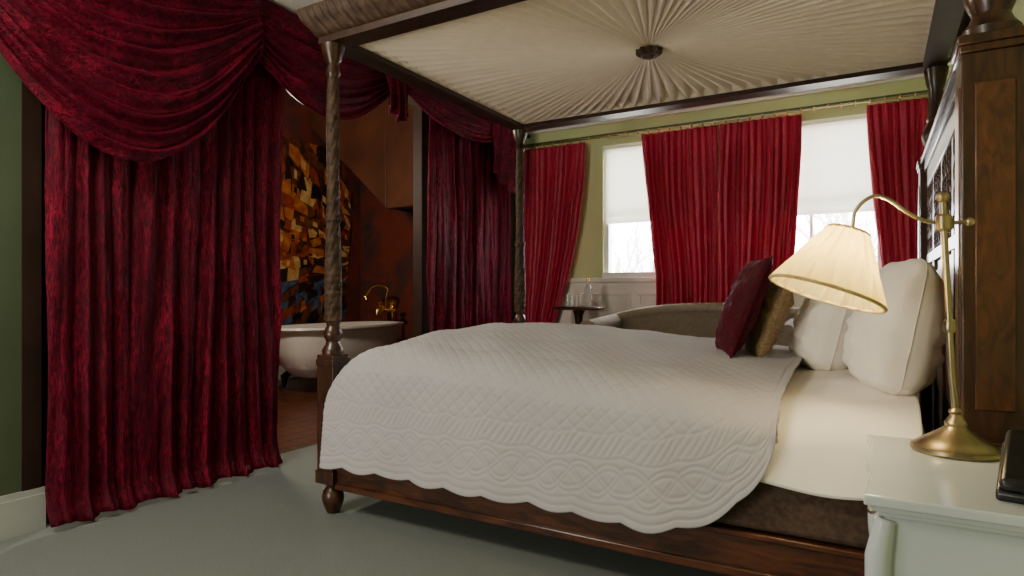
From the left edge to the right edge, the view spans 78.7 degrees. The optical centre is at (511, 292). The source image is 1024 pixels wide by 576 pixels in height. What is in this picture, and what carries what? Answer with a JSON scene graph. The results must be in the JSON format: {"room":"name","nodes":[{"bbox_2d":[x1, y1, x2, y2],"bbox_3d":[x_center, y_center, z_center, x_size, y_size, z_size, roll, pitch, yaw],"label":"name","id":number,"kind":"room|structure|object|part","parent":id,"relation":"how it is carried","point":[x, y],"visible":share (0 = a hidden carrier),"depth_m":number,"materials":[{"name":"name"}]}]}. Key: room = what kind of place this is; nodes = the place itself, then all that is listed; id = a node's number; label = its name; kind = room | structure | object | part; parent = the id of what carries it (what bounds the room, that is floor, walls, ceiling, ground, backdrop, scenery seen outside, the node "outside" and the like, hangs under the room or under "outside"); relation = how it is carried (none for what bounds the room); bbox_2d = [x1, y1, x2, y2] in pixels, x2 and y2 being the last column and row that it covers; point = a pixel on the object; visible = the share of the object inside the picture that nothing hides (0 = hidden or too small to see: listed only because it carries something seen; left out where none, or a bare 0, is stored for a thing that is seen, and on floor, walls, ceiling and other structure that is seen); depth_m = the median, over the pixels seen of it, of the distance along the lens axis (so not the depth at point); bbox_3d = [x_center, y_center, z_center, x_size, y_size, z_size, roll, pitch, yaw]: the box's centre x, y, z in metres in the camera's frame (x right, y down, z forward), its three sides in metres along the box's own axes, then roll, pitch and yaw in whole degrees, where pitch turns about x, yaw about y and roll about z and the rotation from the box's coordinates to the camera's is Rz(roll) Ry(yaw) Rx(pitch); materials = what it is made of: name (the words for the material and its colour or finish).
{"room":"bedroom","nodes":[
{"label":"bedroom","id":0,"kind":"room"},
{"bbox_2d":[0,52,515,495],"bbox_3d":[-1.736,-0.325,3.249,0.130,2.650,7.070,0,0,30],"label":"wall","id":1,"kind":"structure","parent":0,"point":[10,83],"depth_m":2.56,"materials":[{"name":"green paint"}]},
{"bbox_2d":[0,486,45,540],"bbox_3d":[-2.720,0.912,1.410,0.020,0.175,2.900,0,0,30],"label":"baseboard","id":2,"kind":"structure","parent":1,"relation":"attached to","point":[24,512],"depth_m":2.58,"materials":[{"name":"paint"}]},
{"bbox_2d":[22,81,47,516],"bbox_3d":[-2.079,-0.250,2.743,0.226,2.500,0.450,0,0,30],"label":"trim","id":3,"kind":"structure","parent":1,"relation":"attached to","point":[34,294],"depth_m":2.63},
{"bbox_3d":[-1.028,-1.540,4.108,0.068,0.068,4.734,0,0,30],"label":"pole","id":4,"kind":"object","parent":1,"relation":"attached to","visible":0},
{"bbox_2d":[0,0,263,161],"bbox_3d":[-1.712,-1.117,2.790,0.093,1.052,1.469,0,0,30],"label":"swag","id":5,"kind":"object","parent":4,"relation":"hanging from","point":[135,80],"visible":1,"depth_m":2.81},
{"bbox_2d":[45,62,283,527],"bbox_3d":[-1.629,-0.255,3.124,0.121,2.491,1.204,0,0,30],"label":"velvet curtain","id":6,"kind":"object","parent":4,"relation":"hanging from","point":[164,312],"visible":0.73,"depth_m":3.04,"materials":[{"name":"red fabric"}]},
{"bbox_2d":[259,0,409,121],"bbox_3d":[-1.086,-1.358,3.906,0.113,0.572,1.313,0,0,30],"label":"swag","id":7,"kind":"object","parent":4,"relation":"hanging from","point":[292,53],"visible":0.69,"depth_m":3.74},
{"bbox_2d":[408,85,515,193],"bbox_3d":[-0.356,-1.275,5.142,0.094,0.746,1.719,0,0,30],"label":"swag","id":8,"kind":"object","parent":4,"relation":"hanging from","point":[466,124],"visible":0.58,"depth_m":5.25},
{"bbox_2d":[426,116,511,332],"bbox_3d":[-0.309,-0.255,5.416,0.147,2.491,1.266,0,0,30],"label":"velvet curtain","id":9,"kind":"object","parent":4,"relation":"hanging from","point":[469,220],"visible":0.64,"depth_m":5.33,"materials":[{"name":"red fabric"}]},
{"bbox_2d":[269,0,323,14],"bbox_3d":[-0.180,-1.700,2.355,3.720,0.100,7.290,0,0,30],"label":"ceiling","id":10,"kind":"structure","parent":0,"point":[290,5],"depth_m":3.56,"materials":[{"name":"paint"}]},
{"bbox_2d":[279,89,360,365],"bbox_3d":[-3.350,-0.650,6.173,0.100,3.500,5.300,0,0,30],"label":"wall","id":11,"kind":"structure","parent":0,"point":[296,125],"depth_m":8.19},
{"bbox_2d":[278,366,295,379],"bbox_3d":[-3.323,0.920,6.099,0.020,0.160,5.200,0,0,30],"label":"baseboard","id":12,"kind":"structure","parent":11,"relation":"attached to","point":[282,370],"depth_m":7.22,"materials":[{"name":"paint"}]},
{"bbox_2d":[279,136,350,364],"bbox_3d":[-2.558,-0.485,7.361,0.064,2.630,1.750,0,0,30],"label":"wall mural","id":13,"kind":"object","parent":11,"relation":"attached to","point":[304,167],"visible":0.48,"depth_m":7.50,"materials":[{"name":"paint"}]},
{"bbox_2d":[0,377,727,575],"bbox_3d":[-1.215,1.050,3.310,6.470,0.100,7.900,0,0,30],"label":"floor","id":14,"kind":"structure","parent":0,"point":[269,521],"depth_m":2.52,"materials":[{"name":"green carpet"}]},
{"bbox_2d":[278,321,403,389],"bbox_3d":[-1.839,0.667,6.740,0.830,0.665,1.700,0,0,30],"label":"bathtub","id":15,"kind":"object","parent":14,"relation":"on","point":[300,344],"visible":0.45,"depth_m":6.26,"materials":[{"name":"white ceramic"}]},
{"bbox_2d":[362,285,397,320],"bbox_3d":[-1.630,0.448,7.623,0.446,1.104,0.233,0,0,30],"label":"tap","id":16,"kind":"object","parent":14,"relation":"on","point":[380,308],"visible":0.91,"depth_m":7.62,"materials":[{"name":"gold metal"}]},
{"bbox_3d":[-1.581,0.207,7.582,0.320,0.112,0.212,0,0,30],"label":"spout","id":17,"kind":"part","parent":16,"relation":"part of","materials":[{"name":"gold metal"}]},
{"bbox_2d":[552,306,605,324],"bbox_3d":[0.596,0.555,5.577,0.480,0.875,0.480,0,0,30],"label":"side table","id":18,"kind":"object","parent":14,"relation":"on","point":[578,311],"visible":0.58,"depth_m":5.46,"materials":[{"name":"brown wood"}]},
{"bbox_2d":[565,295,568,305],"bbox_3d":[0.501,0.068,5.552,0.062,0.100,0.062,0,0,30],"label":"drinking glass","id":19,"kind":"object","parent":18,"relation":"on","point":[566,296],"visible":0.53,"depth_m":5.53,"materials":[{"name":"clear glass"}]},
{"bbox_2d":[569,295,575,306],"bbox_3d":[0.527,0.068,5.478,0.062,0.100,0.062,0,0,30],"label":"drinking glass","id":20,"kind":"object","parent":18,"relation":"on","point":[572,298],"visible":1,"depth_m":5.45,"materials":[{"name":"clear glass"}]},
{"bbox_2d":[578,293,583,305],"bbox_3d":[0.620,0.058,5.598,0.062,0.120,0.062,0,0,30],"label":"drinking glass","id":21,"kind":"object","parent":18,"relation":"on","point":[580,295],"visible":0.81,"depth_m":5.57,"materials":[{"name":"clear glass"}]},
{"bbox_2d":[584,278,591,305],"bbox_3d":[0.673,-0.007,5.509,0.072,0.250,0.072,0,0,30],"label":"bottle","id":22,"kind":"object","parent":18,"relation":"on","point":[588,289],"visible":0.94,"depth_m":5.48,"materials":[{"name":"clear glass"}]},
{"bbox_2d":[296,0,1023,575],"bbox_3d":[0.658,-0.140,2.999,2.640,2.280,1.970,0,0,30],"label":"bed","id":23,"kind":"object","parent":14,"relation":"on","point":[520,66],"visible":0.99,"depth_m":2.67,"materials":[{"name":"brown wood"}]},
{"bbox_3d":[-0.817,-0.065,2.854,0.112,2.130,0.112,0,0,30],"label":"bed post","id":24,"kind":"part","parent":23,"relation":"part of","materials":[{"name":"brown wood"}]},
{"bbox_3d":[0.055,-0.065,4.353,0.112,2.130,0.112,0,0,30],"label":"bed post","id":25,"kind":"part","parent":23,"relation":"part of","materials":[{"name":"brown wood"}]},
{"bbox_3d":[0.213,0.807,2.255,2.284,0.145,0.080,0,0,30],"label":"rail","id":26,"kind":"part","parent":23,"relation":"part of","materials":[{"name":"brown wood"}]},
{"bbox_3d":[0.658,-1.220,2.999,2.640,0.120,1.970,0,0,30],"label":"carved cornice","id":27,"kind":"part","parent":23,"relation":"part of","materials":[{"name":"brown wood"}]},
{"bbox_3d":[0.658,-1.185,2.999,2.504,0.110,1.834,0,0,30],"label":"canopy frame","id":28,"kind":"part","parent":23,"relation":"part of","materials":[{"name":"beige fabric"}]},
{"bbox_2d":[714,482,868,548],"bbox_3d":[0.620,0.645,3.023,2.170,0.170,1.790,0,0,30],"label":"box spring","id":29,"kind":"object","parent":23,"relation":"on","point":[770,508],"visible":0.02,"depth_m":1.85,"materials":[{"name":"brown fabric"}]},
{"bbox_3d":[0.637,0.470,3.013,2.190,0.180,1.730,0,0,30],"label":"mattress","id":30,"kind":"object","parent":29,"relation":"on","visible":0},
{"bbox_2d":[319,322,802,533],"bbox_3d":[0.460,0.465,3.124,1.855,0.603,1.997,0,0,30],"label":"quilt","id":31,"kind":"object","parent":30,"relation":"on","point":[645,431],"visible":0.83,"depth_m":2.26,"materials":[{"name":"grey fabric"}]},
{"bbox_2d":[715,256,772,358],"bbox_3d":[0.948,0.057,2.572,0.195,0.398,0.386,0,0,11],"label":"cushion","id":32,"kind":"object","parent":31,"relation":"on","point":[741,309],"visible":0.98,"depth_m":2.42,"materials":[{"name":"red fabric"}]},
{"bbox_2d":[744,281,793,357],"bbox_3d":[1.076,0.085,2.613,0.186,0.355,0.360,0,0,13],"label":"cushion","id":33,"kind":"object","parent":31,"relation":"on","point":[777,303],"visible":0.59,"depth_m":2.46,"materials":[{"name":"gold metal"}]},
{"bbox_2d":[760,364,922,500],"bbox_3d":[1.305,0.434,2.630,0.611,0.298,1.913,0,0,30],"label":"sheet","id":34,"kind":"object","parent":30,"relation":"on","point":[826,418],"visible":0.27,"depth_m":1.81,"materials":[{"name":"white fabric"}]},
{"bbox_2d":[788,297,852,370],"bbox_3d":[1.291,0.136,2.567,0.278,0.393,0.386,0,0,15],"label":"pillow","id":35,"kind":"object","parent":34,"relation":"on","point":[817,334],"visible":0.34,"depth_m":2.42,"materials":[{"name":"white fabric"}]},
{"bbox_2d":[842,259,945,394],"bbox_3d":[1.246,0.108,2.050,0.293,0.432,0.387,0,0,30],"label":"pillow","id":36,"kind":"object","parent":34,"relation":"on","point":[898,351],"visible":0.86,"depth_m":1.89,"materials":[{"name":"white fabric"}]},
{"bbox_3d":[2.072,-0.120,3.179,0.008,0.840,0.084,0,0,30],"label":"inlaid panel","id":37,"kind":"part","parent":23,"relation":"part of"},
{"bbox_3d":[2.133,-0.065,3.144,0.164,2.130,0.164,0,0,30],"label":"head post","id":38,"kind":"part","parent":23,"relation":"part of","materials":[{"name":"brown wood"}]},
{"bbox_3d":[1.688,0.070,2.400,0.120,1.460,1.594,0,0,30],"label":"headboard","id":39,"kind":"part","parent":23,"relation":"part of","materials":[{"name":"brown wood"}]},
{"bbox_3d":[1.770,0.150,2.583,0.007,0.500,0.298,0,0,30],"label":"headboard panel","id":40,"kind":"part","parent":23,"relation":"part of","materials":[{"name":"brown wood"}]},
{"bbox_3d":[1.569,0.150,2.238,0.007,0.500,0.298,0,0,30],"label":"headboard panel","id":41,"kind":"part","parent":23,"relation":"part of","materials":[{"name":"brown wood"}]},
{"bbox_3d":[1.200,-0.120,1.680,0.008,0.840,0.084,0,0,30],"label":"inlaid panel","id":42,"kind":"part","parent":23,"relation":"part of","materials":[{"name":"brown wood"}]},
{"bbox_3d":[1.261,-0.065,1.645,0.164,2.130,0.164,0,0,30],"label":"head post","id":43,"kind":"part","parent":23,"relation":"part of","materials":[{"name":"brown wood"}]},
{"bbox_3d":[1.225,-0.120,1.585,0.084,0.840,0.008,0,0,30],"label":"inlaid panel","id":44,"kind":"part","parent":23,"relation":"part of","materials":[{"name":"brown wood"}]},
{"bbox_2d":[580,303,798,345],"bbox_3d":[1.361,0.537,4.725,1.550,0.925,0.743,0,0,30],"label":"loveseat","id":45,"kind":"object","parent":14,"relation":"on","point":[687,319],"visible":0.22,"depth_m":4.96,"materials":[{"name":"beige fabric"}]},
{"bbox_3d":[0.742,0.515,5.053,0.150,0.689,0.687,0,0,30],"label":"arm","id":46,"kind":"part","parent":45,"relation":"part of","materials":[{"name":"beige fabric"}]},
{"bbox_3d":[1.952,0.515,4.348,0.150,0.689,0.687,0,0,30],"label":"arm","id":47,"kind":"part","parent":45,"relation":"part of","materials":[{"name":"beige fabric"}]},
{"bbox_2d":[863,435,1023,575],"bbox_3d":[0.987,0.691,1.317,0.420,0.625,0.580,0,0,30],"label":"bedside table","id":48,"kind":"object","parent":14,"relation":"on","point":[928,515],"visible":1,"depth_m":1.16,"materials":[{"name":"paint"}]},
{"bbox_3d":[0.816,0.492,1.417,0.019,0.018,0.018,0,0,30],"label":"knob","id":49,"kind":"part","parent":48,"relation":"part of","materials":[{"name":"gold metal"}]},
{"bbox_2d":[768,192,1001,461],"bbox_3d":[0.897,0.066,1.527,0.505,0.624,0.281,0,0,30],"label":"table lamp","id":50,"kind":"object","parent":48,"relation":"on","point":[838,266],"visible":1,"depth_m":1.49,"materials":[{"name":"gold metal"}]},
{"bbox_3d":[0.796,-0.061,1.586,0.271,0.230,0.279,0,0,30],"label":"shade trim","id":51,"kind":"part","parent":50,"relation":"part of","materials":[{"name":"beige fabric"}]},
{"bbox_3d":[0.796,-0.062,1.586,0.269,0.223,0.278,0,0,30],"label":"lamp shade","id":52,"kind":"part","parent":50,"relation":"part of","materials":[{"name":"beige fabric"}]},
{"bbox_3d":[0.963,-0.186,1.521,0.264,0.120,0.036,0,0,30],"label":"arm","id":53,"kind":"part","parent":50,"relation":"part of","materials":[{"name":"gold metal"}]},
{"bbox_2d":[995,430,1023,504],"bbox_3d":[0.988,0.325,1.143,0.155,0.107,0.160,0,0,42],"label":"telephone","id":54,"kind":"object","parent":48,"relation":"on","point":[1010,479],"visible":1,"depth_m":1.15,"materials":[{"name":"black plastic"}]},
{"bbox_2d":[361,181,412,342],"bbox_3d":[-0.810,-0.650,7.703,2.750,3.500,0.100,0,0,30],"label":"wall","id":55,"kind":"structure","parent":0,"point":[386,234],"depth_m":8.13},
{"bbox_2d":[311,96,412,212],"bbox_3d":[-1.144,-1.675,7.348,2.530,1.450,0.850,0,0,30],"label":"sloped ceiling","id":56,"kind":"structure","parent":55,"relation":"attached to","point":[377,148],"depth_m":7.05,"materials":[{"name":"brown paint"}]},
{"bbox_2d":[413,106,428,337],"bbox_3d":[-0.299,-0.700,6.185,0.100,3.400,2.010,0,0,30],"label":"trim","id":57,"kind":"structure","parent":55,"relation":"attached to","point":[420,118],"depth_m":5.32,"materials":[{"name":"brown wood"}]},
{"bbox_2d":[524,78,927,277],"bbox_3d":[1.624,-0.325,5.454,3.720,2.650,0.120,0,0,30],"label":"wall","id":58,"kind":"structure","parent":0,"point":[588,256],"depth_m":5.69,"materials":[{"name":"green paint"}]},
{"bbox_2d":[602,142,649,223],"bbox_3d":[1.261,-1.004,5.595,0.950,0.727,0.036,0,0,30],"label":"roller blind","id":59,"kind":"object","parent":58,"relation":"attached to","point":[625,193],"visible":0.35,"depth_m":5.72,"materials":[{"name":"white fabric"}]},
{"bbox_2d":[602,224,655,277],"bbox_3d":[1.278,-0.750,5.625,0.950,1.220,0.130,0,0,30],"label":"window","id":60,"kind":"structure","parent":58,"relation":"in","point":[608,273],"depth_m":5.83,"materials":[{"name":"paint"}]},
{"bbox_2d":[527,73,923,134],"bbox_3d":[1.594,-1.613,5.372,3.490,0.075,0.050,0,0,30],"label":"trim","id":61,"kind":"structure","parent":58,"relation":"attached to","point":[920,75],"depth_m":5.19,"materials":[{"name":"paint"}]},
{"bbox_2d":[524,90,927,148],"bbox_3d":[1.578,-1.442,5.336,3.460,0.076,0.128,0,0,30],"label":"curtain rod","id":62,"kind":"object","parent":58,"relation":"attached to","point":[923,92],"visible":0.97,"depth_m":5.16,"materials":[{"name":"gold metal"}]},
{"bbox_2d":[524,142,585,322],"bbox_3d":[0.391,-0.470,5.974,0.678,1.861,0.080,0,0,30],"label":"window curtain","id":63,"kind":"object","parent":62,"relation":"hanging from","point":[553,176],"visible":0.82,"depth_m":5.98,"materials":[{"name":"red fabric"}]},
{"bbox_2d":[641,125,718,304],"bbox_3d":[1.439,-0.585,5.365,0.673,1.630,0.094,0,0,30],"label":"window curtain","id":64,"kind":"object","parent":62,"relation":"hanging from","point":[681,167],"visible":0.94,"depth_m":5.34,"materials":[{"name":"red fabric"}]},
{"bbox_2d":[719,114,801,302],"bbox_3d":[1.992,-0.586,5.043,0.634,1.632,0.098,0,0,30],"label":"window curtain","id":65,"kind":"object","parent":62,"relation":"hanging from","point":[760,160],"visible":0.75,"depth_m":5.05,"materials":[{"name":"red fabric"}]},
{"bbox_2d":[866,97,927,268],"bbox_3d":[2.818,-0.585,4.559,0.406,1.631,0.079,0,0,30],"label":"window curtain","id":66,"kind":"object","parent":62,"relation":"hanging from","point":[895,129],"visible":0.56,"depth_m":4.56,"materials":[{"name":"red fabric"}]},
{"bbox_2d":[556,277,918,399],"bbox_3d":[1.594,0.430,5.372,3.490,1.140,0.050,0,0,30],"label":"trim","id":67,"kind":"structure","parent":58,"relation":"attached to","point":[616,294],"depth_m":5.76,"materials":[{"name":"white paint"}]},
{"bbox_2d":[797,113,873,215],"bbox_3d":[2.367,-0.994,4.951,1.010,0.747,0.036,0,0,30],"label":"roller blind","id":68,"kind":"object","parent":58,"relation":"attached to","point":[835,176],"visible":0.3,"depth_m":4.86,"materials":[{"name":"white fabric"}]},
{"bbox_2d":[810,215,880,269],"bbox_3d":[2.385,-0.750,4.982,1.010,1.220,0.130,0,0,30],"label":"window","id":69,"kind":"structure","parent":58,"relation":"in","point":[811,216],"depth_m":4.74,"materials":[{"name":"paint"}]},
{"bbox_2d":[944,0,1023,89],"bbox_3d":[1.380,-0.325,1.436,0.100,2.650,7.070,0,0,30],"label":"wall","id":70,"kind":"structure","parent":0,"point":[1018,9],"depth_m":2.14,"materials":[{"name":"green paint"}]},
{"label":"outside","id":71,"kind":"structure","parent":0,"visible":0},
{"bbox_3d":[9.660,4.150,21.568,45.000,0.100,33.000,0,0,30],"label":"ground","id":72,"kind":"structure","parent":71,"visible":0},
{"bbox_2d":[612,222,652,271],"bbox_3d":[2.443,0.665,12.808,3.593,6.952,4.416,0,0,-16],"label":"tree","id":73,"kind":"object","parent":72,"relation":"on","point":[618,265],"visible":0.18,"depth_m":12.46,"materials":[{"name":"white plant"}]},
{"bbox_2d":[797,211,876,257],"bbox_3d":[5.749,0.512,11.162,4.713,7.207,2.629,0,0,37],"label":"tree","id":74,"kind":"object","parent":72,"relation":"on","point":[844,216],"visible":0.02,"depth_m":11.12,"materials":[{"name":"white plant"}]}
]}

